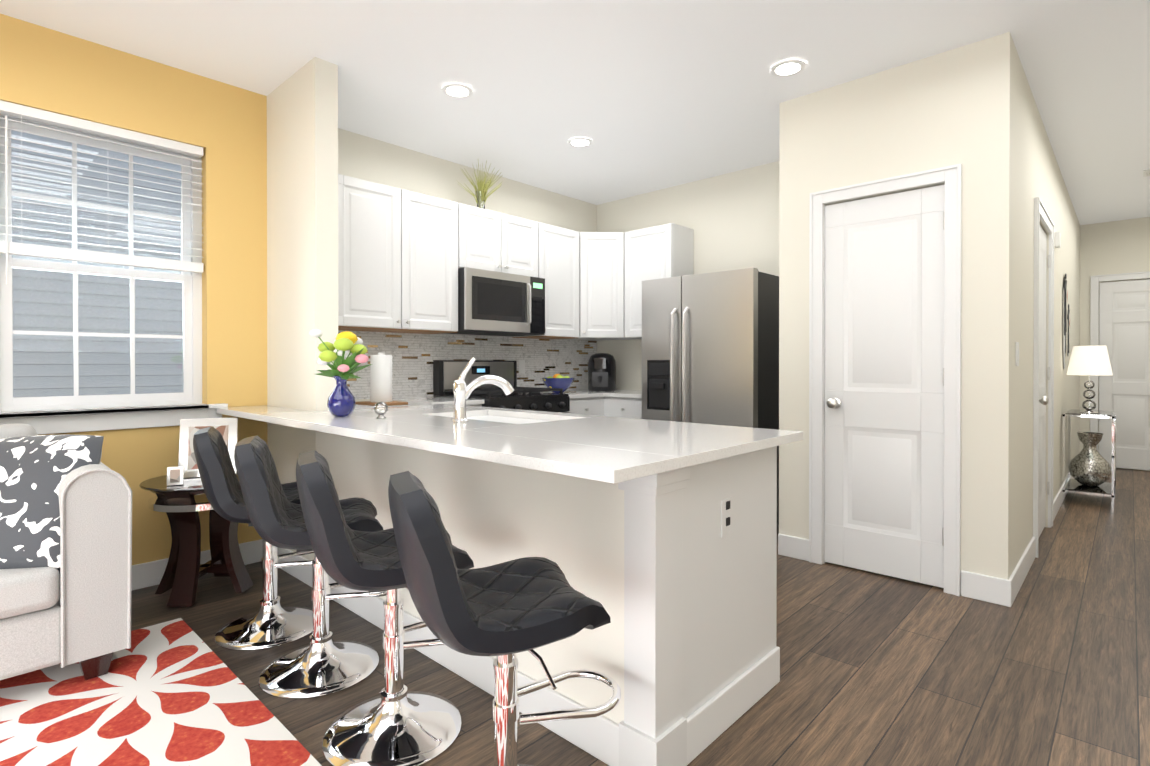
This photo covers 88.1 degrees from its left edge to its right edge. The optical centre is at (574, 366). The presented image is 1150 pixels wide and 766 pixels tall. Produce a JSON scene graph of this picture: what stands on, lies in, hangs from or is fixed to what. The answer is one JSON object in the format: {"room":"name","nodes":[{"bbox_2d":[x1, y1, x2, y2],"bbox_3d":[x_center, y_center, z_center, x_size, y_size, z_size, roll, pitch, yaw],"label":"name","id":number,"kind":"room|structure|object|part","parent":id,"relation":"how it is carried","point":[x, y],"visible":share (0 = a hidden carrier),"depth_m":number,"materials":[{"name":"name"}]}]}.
{"room":"kitchen","nodes":[
{"label":"kitchen","id":0,"kind":"room"},
{"bbox_2d":[0,14,267,564],"bbox_3d":[-3.441,-0.219,1.821,0.160,2.700,4.650,0,0,43],"label":"wall","id":1,"kind":"structure","parent":0,"point":[223,125],"depth_m":3.22,"materials":[{"name":"yellow paint"}]},
{"bbox_2d":[0,114,227,434],"bbox_3d":[-2.332,-0.442,2.960,0.187,1.505,1.030,0,0,43],"label":"window","id":2,"kind":"structure","parent":1,"relation":"in","point":[191,337],"depth_m":2.98,"materials":[{"name":"white plastic"}]},
{"bbox_2d":[0,100,202,283],"bbox_3d":[-2.323,-0.783,2.950,0.069,0.818,0.826,0,0,43],"label":"window blind","id":3,"kind":"object","parent":2,"relation":"attached to","point":[7,248],"visible":0.92,"depth_m":2.89,"materials":[{"name":"white plastic"}]},
{"bbox_2d":[132,539,262,589],"bbox_3d":[-3.308,1.068,1.839,0.018,0.125,4.450,0,0,43],"label":"baseboard","id":4,"kind":"structure","parent":1,"relation":"attached to","point":[147,574],"depth_m":3.08,"materials":[{"name":"white"}]},
{"bbox_2d":[267,57,337,559],"bbox_3d":[-1.575,-0.226,3.342,0.810,2.700,0.120,0,0,43],"label":"wall column","id":5,"kind":"structure","parent":0,"point":[302,202],"depth_m":3.14,"materials":[{"name":"white paint"}]},
{"bbox_2d":[338,128,596,401],"bbox_3d":[-0.809,-0.233,4.857,0.160,2.700,3.140,0,0,43],"label":"wall","id":6,"kind":"structure","parent":0,"point":[362,157],"depth_m":4.55,"materials":[{"name":"white paint"}]},
{"bbox_2d":[338,174,461,333],"bbox_3d":[-1.259,-0.709,4.006,0.336,0.920,0.905,0,0,43],"label":"upper cabinet","id":7,"kind":"object","parent":6,"relation":"attached to","point":[404,255],"depth_m":3.87,"materials":[{"name":"white wood"}]},
{"bbox_2d":[338,330,596,399],"bbox_3d":[-0.801,-0.017,4.742,0.008,0.510,2.972,0,0,43],"label":"backsplash","id":8,"kind":"structure","parent":6,"relation":"attached to","point":[414,355],"depth_m":4.64,"materials":[{"name":"tile"}]},
{"bbox_2d":[462,204,537,276],"bbox_3d":[-0.682,-0.942,4.623,0.336,0.460,0.775,0,0,43],"label":"upper cabinet","id":9,"kind":"object","parent":6,"relation":"attached to","point":[491,240],"depth_m":4.49,"materials":[{"name":"white wood"}]},
{"bbox_2d":[457,161,502,208],"bbox_3d":[-0.723,-1.360,4.548,0.366,0.376,0.356,0,0,43],"label":"plant","id":10,"kind":"object","parent":9,"relation":"on","point":[480,195],"visible":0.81,"depth_m":4.53,"materials":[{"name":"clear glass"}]},
{"bbox_2d":[443,267,544,336],"bbox_3d":[-0.640,-0.479,4.585,0.449,0.449,0.771,0,0,43],"label":"microwave","id":11,"kind":"object","parent":9,"relation":"attached to","point":[493,303],"visible":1,"depth_m":4.40,"materials":[{"name":"silver metal"}]},
{"bbox_2d":[512,222,585,339],"bbox_3d":[-0.212,-0.714,5.095,0.379,0.920,0.546,0,0,43],"label":"upper cabinet","id":12,"kind":"object","parent":6,"relation":"attached to","point":[561,251],"depth_m":5.00,"materials":[{"name":"white wood"}]},
{"bbox_2d":[586,232,605,329],"bbox_3d":[0.235,-0.743,5.170,0.279,0.856,0.279,0,0,43],"label":"upper cabinet","id":13,"kind":"object","parent":6,"relation":"attached to","point":[595,241],"depth_m":5.16,"materials":[{"name":"white wood"}]},
{"bbox_2d":[0,0,1149,224],"bbox_3d":[0.907,-1.605,3.055,5.500,0.060,12.400,0,0,43],"label":"ceiling","id":14,"kind":"structure","parent":0,"point":[646,96],"depth_m":3.09,"materials":[{"name":"white paint"}]},
{"bbox_2d":[442,83,472,97],"bbox_3d":[-0.667,-1.568,3.377,0.169,0.009,0.169,0,0,37],"label":"recessed light","id":15,"kind":"object","parent":14,"relation":"in","point":[455,90],"depth_m":3.36,"materials":[{"name":"white plastic"}]},
{"bbox_2d":[568,137,591,146],"bbox_3d":[0.035,-1.571,4.158,0.169,0.009,0.169,0,0,34],"label":"recessed light","id":16,"kind":"object","parent":14,"relation":"in","point":[577,141],"depth_m":4.15,"materials":[{"name":"white plastic"}]},
{"bbox_2d":[771,59,804,76],"bbox_3d":[1.117,-1.567,3.119,0.169,0.009,0.169,0,0,37],"label":"recessed light","id":17,"kind":"object","parent":14,"relation":"in","point":[781,68],"depth_m":3.11,"materials":[{"name":"white plastic"}]},
{"bbox_2d":[1143,169,1149,176],"bbox_3d":[4.553,-1.563,4.733,0.037,0.037,0.240,0,0,43],"label":"detector","id":18,"kind":"object","parent":14,"relation":"attached to","point":[1146,172],"visible":1,"depth_m":4.73,"materials":[{"name":"white plastic"}]},
{"bbox_2d":[131,468,1149,765],"bbox_3d":[0.907,1.155,3.067,5.500,0.060,12.400,0,0,43],"label":"floor","id":19,"kind":"structure","parent":0,"point":[1051,666],"depth_m":2.23,"materials":[{"name":"brown wood"}]},
{"bbox_2d":[0,424,131,679],"bbox_3d":[-2.773,0.680,1.629,0.935,0.881,2.375,0,0,43],"label":"sofa","id":20,"kind":"object","parent":19,"relation":"on","point":[65,548],"visible":1,"depth_m":2.08,"materials":[{"name":"fabric"}]},
{"bbox_3d":[-2.686,0.757,1.562,0.715,0.140,1.956,0,0,43],"label":"seat","id":21,"kind":"part","parent":20,"relation":"part of","materials":[{"name":"fabric"}]},
{"bbox_3d":[-2.845,0.702,1.570,0.910,0.660,2.190,0,0,43],"label":"frame","id":22,"kind":"part","parent":20,"relation":"part of","materials":[{"name":"fabric"}]},
{"bbox_2d":[0,435,103,568],"bbox_3d":[-2.030,0.489,2.148,0.520,0.520,0.150,-3,-28,-3],"label":"pillow","id":23,"kind":"object","parent":20,"relation":"on","point":[34,470],"depth_m":2.09,"materials":[{"name":"grey fabric"}]},
{"bbox_3d":[-2.030,0.683,2.423,0.935,0.690,0.200,0,0,43],"label":"arm","id":24,"kind":"part","parent":20,"relation":"part of"},
{"bbox_2d":[0,618,321,765],"bbox_3d":[-1.812,1.132,0.459,2.910,0.008,3.275,0,0,43],"label":"rug","id":25,"kind":"object","parent":19,"relation":"on","point":[176,692],"visible":1,"depth_m":1.91,"materials":[{"name":"red fabric"}]},
{"bbox_2d":[139,417,253,606],"bbox_3d":[-1.853,0.690,2.976,0.532,0.850,0.532,0,0,43],"label":"side table","id":26,"kind":"object","parent":19,"relation":"on","point":[177,489],"visible":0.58,"depth_m":2.93,"materials":[{"name":"brown wood"}]},
{"bbox_2d":[167,466,183,485],"bbox_3d":[-1.886,0.514,2.805,0.065,0.085,0.022,0,-10,-27],"label":"photo frame","id":27,"kind":"object","parent":26,"relation":"on","point":[175,475],"depth_m":2.80,"materials":[{"name":"silver metal"}]},
{"bbox_3d":[-1.853,0.843,2.976,0.464,0.544,0.464,0,0,43],"label":"frame","id":28,"kind":"part","parent":26,"relation":"part of","materials":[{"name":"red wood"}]},
{"bbox_2d":[178,417,237,477],"bbox_3d":[-1.873,0.411,3.039,0.255,0.295,0.022,0,-12,-23],"label":"photo frame","id":29,"kind":"object","parent":26,"relation":"on","point":[228,427],"depth_m":3.02,"materials":[{"name":"silver metal"}]},
{"bbox_2d":[193,426,313,650],"bbox_3d":[-1.302,0.691,2.569,0.580,0.868,0.414,0,0,-27],"label":"bar stool","id":30,"kind":"object","parent":19,"relation":"on","point":[271,622],"visible":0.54,"depth_m":2.47,"materials":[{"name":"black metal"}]},
{"bbox_2d":[234,435,401,698],"bbox_3d":[-0.936,0.693,2.227,0.580,0.868,0.414,0,0,-23],"label":"bar stool","id":31,"kind":"object","parent":19,"relation":"on","point":[322,664],"visible":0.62,"depth_m":2.14,"materials":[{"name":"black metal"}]},
{"bbox_2d":[296,450,473,765],"bbox_3d":[-0.548,0.695,1.851,0.580,0.868,0.414,0,0,-25],"label":"bar stool","id":32,"kind":"object","parent":19,"relation":"on","point":[395,723],"visible":0.71,"depth_m":1.76,"materials":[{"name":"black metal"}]},
{"bbox_2d":[354,401,415,408],"bbox_3d":[-1.340,0.687,3.717,0.621,0.870,0.733,0,0,43],"label":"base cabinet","id":33,"kind":"object","parent":19,"relation":"on","point":[357,406],"depth_m":3.78,"materials":[{"name":"white wood"}]},
{"bbox_2d":[392,397,481,404],"bbox_3d":[-0.986,0.236,4.087,0.630,0.030,0.420,0,0,43],"label":"countertop","id":34,"kind":"structure","parent":33,"relation":"on","point":[413,400],"depth_m":3.95,"materials":[{"name":"white stone"}]},
{"bbox_2d":[466,401,483,405],"bbox_3d":[-0.987,0.686,4.095,0.621,0.870,0.412,0,0,43],"label":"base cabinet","id":35,"kind":"object","parent":19,"relation":"on","point":[471,403],"depth_m":3.98,"materials":[{"name":"white wood"}]},
{"bbox_2d":[433,360,569,412],"bbox_3d":[-0.533,0.524,4.489,0.741,1.150,0.765,0,0,43],"label":"range","id":36,"kind":"object","parent":19,"relation":"on","point":[446,374],"visible":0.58,"depth_m":4.46,"materials":[{"name":"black metal"}]},
{"bbox_2d":[388,471,620,765],"bbox_3d":[-0.157,0.696,1.478,0.580,0.868,0.414,0,0,-22],"label":"bar stool","id":37,"kind":"object","parent":19,"relation":"on","point":[504,612],"visible":1,"depth_m":1.33,"materials":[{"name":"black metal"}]},
{"bbox_2d":[336,413,776,765],"bbox_3d":[-0.248,0.692,2.632,2.098,0.870,0.650,0,0,43],"label":"base cabinet","id":38,"kind":"object","parent":19,"relation":"on","point":[657,539],"depth_m":1.79,"materials":[{"name":"white wood"}]},
{"bbox_2d":[277,547,618,765],"bbox_3d":[-0.778,1.065,2.513,2.734,0.125,0.018,0,0,43],"label":"baseboard","id":39,"kind":"structure","parent":38,"relation":"attached to","point":[598,736],"depth_m":2.05,"materials":[{"name":"white wood"}]},
{"bbox_2d":[316,405,802,468],"bbox_3d":[-0.254,0.243,2.566,2.178,0.030,0.792,0,0,43],"label":"countertop","id":40,"kind":"structure","parent":38,"relation":"on","point":[666,444],"depth_m":2.05,"materials":[{"name":"white stone"}]},
{"bbox_2d":[309,329,371,416],"bbox_3d":[-1.064,0.028,2.720,0.304,0.396,0.270,0,0,43],"label":"flower vase","id":41,"kind":"object","parent":40,"relation":"on","point":[341,402],"visible":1,"depth_m":2.68,"materials":[{"name":"blue glass"}]},
{"bbox_2d":[374,402,387,418],"bbox_3d":[-0.854,0.190,2.614,0.060,0.073,0.060,0,0,43],"label":"ball","id":42,"kind":"object","parent":40,"relation":"on","point":[385,409],"visible":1,"depth_m":2.62,"materials":[{"name":"silver metal"}]},
{"bbox_2d":[356,353,407,405],"bbox_3d":[-1.146,0.070,3.517,0.260,0.306,0.200,0,0,43],"label":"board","id":43,"kind":"object","parent":40,"relation":"on","point":[381,378],"visible":0.98,"depth_m":3.46,"materials":[{"name":"white paper"}]},
{"bbox_2d":[452,357,513,422],"bbox_3d":[-0.389,0.092,2.510,0.129,0.269,0.262,0,0,43],"label":"faucet","id":44,"kind":"object","parent":40,"relation":"on","point":[461,392],"depth_m":2.45,"materials":[{"name":"silver metal"}]},
{"bbox_2d":[567,393,605,415],"bbox_3d":[-0.124,0.682,4.985,0.665,0.870,0.496,0,0,43],"label":"base cabinet","id":45,"kind":"object","parent":19,"relation":"on","point":[578,405],"depth_m":4.82,"materials":[{"name":"white wood"}]},
{"bbox_2d":[606,397,641,418],"bbox_3d":[0.591,0.682,5.016,0.468,0.870,0.675,0,0,43],"label":"base cabinet","id":46,"kind":"object","parent":19,"relation":"on","point":[622,403],"depth_m":4.81,"materials":[{"name":"white wood"}]},
{"bbox_2d":[541,389,633,396],"bbox_3d":[0.068,0.231,5.214,0.630,0.030,1.097,0,0,43],"label":"countertop","id":47,"kind":"structure","parent":46,"relation":"on","point":[580,392],"depth_m":5.03,"materials":[{"name":"white stone"}]},
{"bbox_2d":[542,374,574,392],"bbox_3d":[-0.140,0.136,4.973,0.280,0.159,0.280,0,0,43],"label":"fruit bowl","id":48,"kind":"object","parent":47,"relation":"on","point":[560,381],"visible":0.92,"depth_m":4.88,"materials":[{"name":"blue ceramic"}]},
{"bbox_2d":[588,353,615,390],"bbox_3d":[0.229,0.044,5.332,0.264,0.340,0.306,0,0,43],"label":"coffee maker","id":49,"kind":"object","parent":47,"relation":"on","point":[601,371],"visible":1,"depth_m":5.24,"materials":[{"name":"black plastic"}]},
{"bbox_2d":[606,390,641,396],"bbox_3d":[0.618,0.232,5.020,0.438,0.030,0.630,0,0,43],"label":"countertop","id":50,"kind":"structure","parent":46,"relation":"on","point":[637,393],"depth_m":4.86,"materials":[{"name":"white stone"}]},
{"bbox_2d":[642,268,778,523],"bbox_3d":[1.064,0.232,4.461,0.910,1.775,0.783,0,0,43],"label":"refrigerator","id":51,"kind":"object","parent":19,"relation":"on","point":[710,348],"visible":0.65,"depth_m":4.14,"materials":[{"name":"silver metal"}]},
{"bbox_2d":[686,647,779,764],"bbox_3d":[0.482,1.068,1.869,0.014,0.125,0.730,0,0,43],"label":"baseboard","id":52,"kind":"structure","parent":19,"relation":"on","point":[712,719],"depth_m":1.87,"materials":[{"name":"white wood"}]},
{"bbox_2d":[1062,410,1115,508],"bbox_3d":[4.330,0.754,4.999,0.316,0.730,0.616,0,0,43],"label":"console table","id":53,"kind":"object","parent":19,"relation":"on","point":[1113,489],"visible":0.92,"depth_m":4.87,"materials":[{"name":"silver metal"}]},
{"bbox_2d":[1065,409,1112,494],"bbox_3d":[4.330,0.694,4.998,0.284,0.628,0.584,0,0,43],"label":"glass shelves","id":54,"kind":"object","parent":53,"relation":"on","point":[1103,488],"visible":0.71,"depth_m":4.93,"materials":[{"name":"clear glass"}]},
{"bbox_2d":[1067,346,1112,412],"bbox_3d":[4.242,0.103,4.901,0.290,0.551,0.290,0,0,43],"label":"table lamp","id":55,"kind":"object","parent":54,"relation":"on","point":[1089,360],"visible":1,"depth_m":4.83,"materials":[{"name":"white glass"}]},
{"bbox_2d":[1068,432,1111,485],"bbox_3d":[4.351,0.778,5.021,0.280,0.440,0.280,0,0,43],"label":"mosaic vase","id":56,"kind":"object","parent":54,"relation":"on","point":[1089,465],"visible":1,"depth_m":4.96,"materials":[{"name":"silver metal"}]},
{"bbox_2d":[597,161,778,389],"bbox_3d":[1.104,-0.234,5.109,2.290,2.700,0.160,0,0,43],"label":"wall","id":57,"kind":"structure","parent":0,"point":[731,219],"depth_m":4.95,"materials":[{"name":"white paint"}]},
{"bbox_2d":[574,232,641,340],"bbox_3d":[0.251,-0.715,5.378,0.668,0.920,0.604,0,0,43],"label":"upper cabinet","id":58,"kind":"object","parent":57,"relation":"attached to","point":[615,241],"depth_m":5.16,"materials":[{"name":"white wood"}]},
{"bbox_2d":[626,223,693,337],"bbox_3d":[0.685,-0.714,5.125,0.546,0.920,0.379,0,0,43],"label":"upper cabinet","id":59,"kind":"object","parent":57,"relation":"attached to","point":[666,250],"depth_m":5.01,"materials":[{"name":"white wood"}]},
{"bbox_2d":[779,32,1079,579],"bbox_3d":[3.449,-0.234,5.120,1.120,2.700,5.320,0,0,43],"label":"wall","id":60,"kind":"structure","parent":0,"point":[972,108],"depth_m":3.09,"materials":[{"name":"white paint"}]},
{"bbox_2d":[824,184,944,587],"bbox_3d":[1.627,0.098,3.174,0.592,2.030,0.106,0,0,43],"label":"pantry door","id":61,"kind":"structure","parent":60,"relation":"in","point":[884,386],"depth_m":3.17,"materials":[{"name":"white wood"}]},
{"bbox_2d":[809,164,961,595],"bbox_3d":[1.641,0.065,3.188,0.740,2.120,0.075,0,0,43],"label":"door frame","id":62,"kind":"structure","parent":60,"relation":"attached to","point":[950,176],"depth_m":2.97,"materials":[{"name":"white wood"}]},
{"bbox_2d":[1015,342,1018,365],"bbox_3d":[2.221,-0.064,2.980,0.010,0.120,0.075,0,0,43],"label":"switch plate","id":63,"kind":"object","parent":60,"relation":"attached to","point":[1017,343],"depth_m":2.97,"materials":[{"name":"white plastic"}]},
{"bbox_2d":[1000,536,1035,606],"bbox_3d":[2.372,1.063,3.144,0.014,0.125,0.982,0,0,43],"label":"baseboard","id":64,"kind":"structure","parent":60,"relation":"attached to","point":[1009,589],"depth_m":2.94,"materials":[{"name":"white"}]},
{"bbox_2d":[1033,197,1053,557],"bbox_3d":[3.032,0.062,3.841,0.029,2.120,0.940,0,0,43],"label":"door frame","id":65,"kind":"structure","parent":60,"relation":"attached to","point":[1041,213],"depth_m":3.51,"materials":[{"name":"white wood"}]},
{"bbox_2d":[1038,224,1048,538],"bbox_3d":[3.030,0.095,3.843,0.106,2.030,0.790,0,0,43],"label":"hall door","id":66,"kind":"structure","parent":60,"relation":"in","point":[1043,400],"depth_m":3.99,"materials":[{"name":"white wood"}]},
{"bbox_2d":[1055,231,1060,247],"bbox_3d":[3.630,-0.956,4.469,0.030,0.110,0.080,0,0,43],"label":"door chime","id":67,"kind":"object","parent":60,"relation":"attached to","point":[1057,239],"depth_m":4.44,"materials":[{"name":"white plastic"}]},
{"bbox_2d":[1053,475,1073,520],"bbox_3d":[4.525,1.052,5.428,0.040,0.125,3.408,0,0,43],"label":"baseboard","id":68,"kind":"structure","parent":60,"relation":"attached to","point":[1058,500],"depth_m":4.61,"materials":[{"name":"white wood"}]},
{"bbox_2d":[1062,274,1066,368],"bbox_3d":[4.176,-0.384,5.069,0.008,0.816,0.340,0,0,43],"label":"oval mirror","id":69,"kind":"object","parent":60,"relation":"attached to","point":[1063,336],"visible":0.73,"depth_m":5.01,"materials":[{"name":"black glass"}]},
{"bbox_2d":[1064,274,1068,336],"bbox_3d":[4.159,-0.527,5.035,0.008,0.526,0.248,0,0,43],"label":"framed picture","id":70,"kind":"object","parent":60,"relation":"attached to","point":[1065,327],"depth_m":5.02},
{"bbox_2d":[1067,309,1069,355],"bbox_3d":[4.377,-0.325,5.269,0.008,0.461,0.217,0,0,43],"label":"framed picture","id":71,"kind":"object","parent":60,"relation":"attached to","point":[1069,309],"depth_m":5.24},
{"bbox_2d":[1079,217,1149,470],"bbox_3d":[6.378,-0.238,6.160,1.740,2.700,0.200,0,0,43],"label":"wall","id":72,"kind":"structure","parent":0,"point":[1116,247],"depth_m":6.54,"materials":[{"name":"white paint"}]},
{"bbox_2d":[1090,271,1149,450],"bbox_3d":[6.122,0.051,6.246,1.070,2.120,0.025,0,0,43],"label":"door frame","id":73,"kind":"structure","parent":72,"relation":"attached to","point":[1094,308],"depth_m":6.57,"materials":[{"name":"white wood"}]},
{"bbox_2d":[1099,279,1149,469],"bbox_3d":[6.126,0.084,6.250,0.920,2.030,0.106,0,0,43],"label":"entry door","id":74,"kind":"structure","parent":72,"relation":"in","point":[1124,336],"depth_m":6.43,"materials":[{"name":"white wood"}]},
{"label":"outside","id":75,"kind":"structure","parent":0,"visible":0},
{"bbox_2d":[11,130,182,396],"bbox_3d":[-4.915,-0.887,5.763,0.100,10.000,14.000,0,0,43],"label":"window glass","id":76,"kind":"object","parent":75,"point":[115,327],"depth_m":5.87,"materials":[{"name":"clear glass"}]}
]}

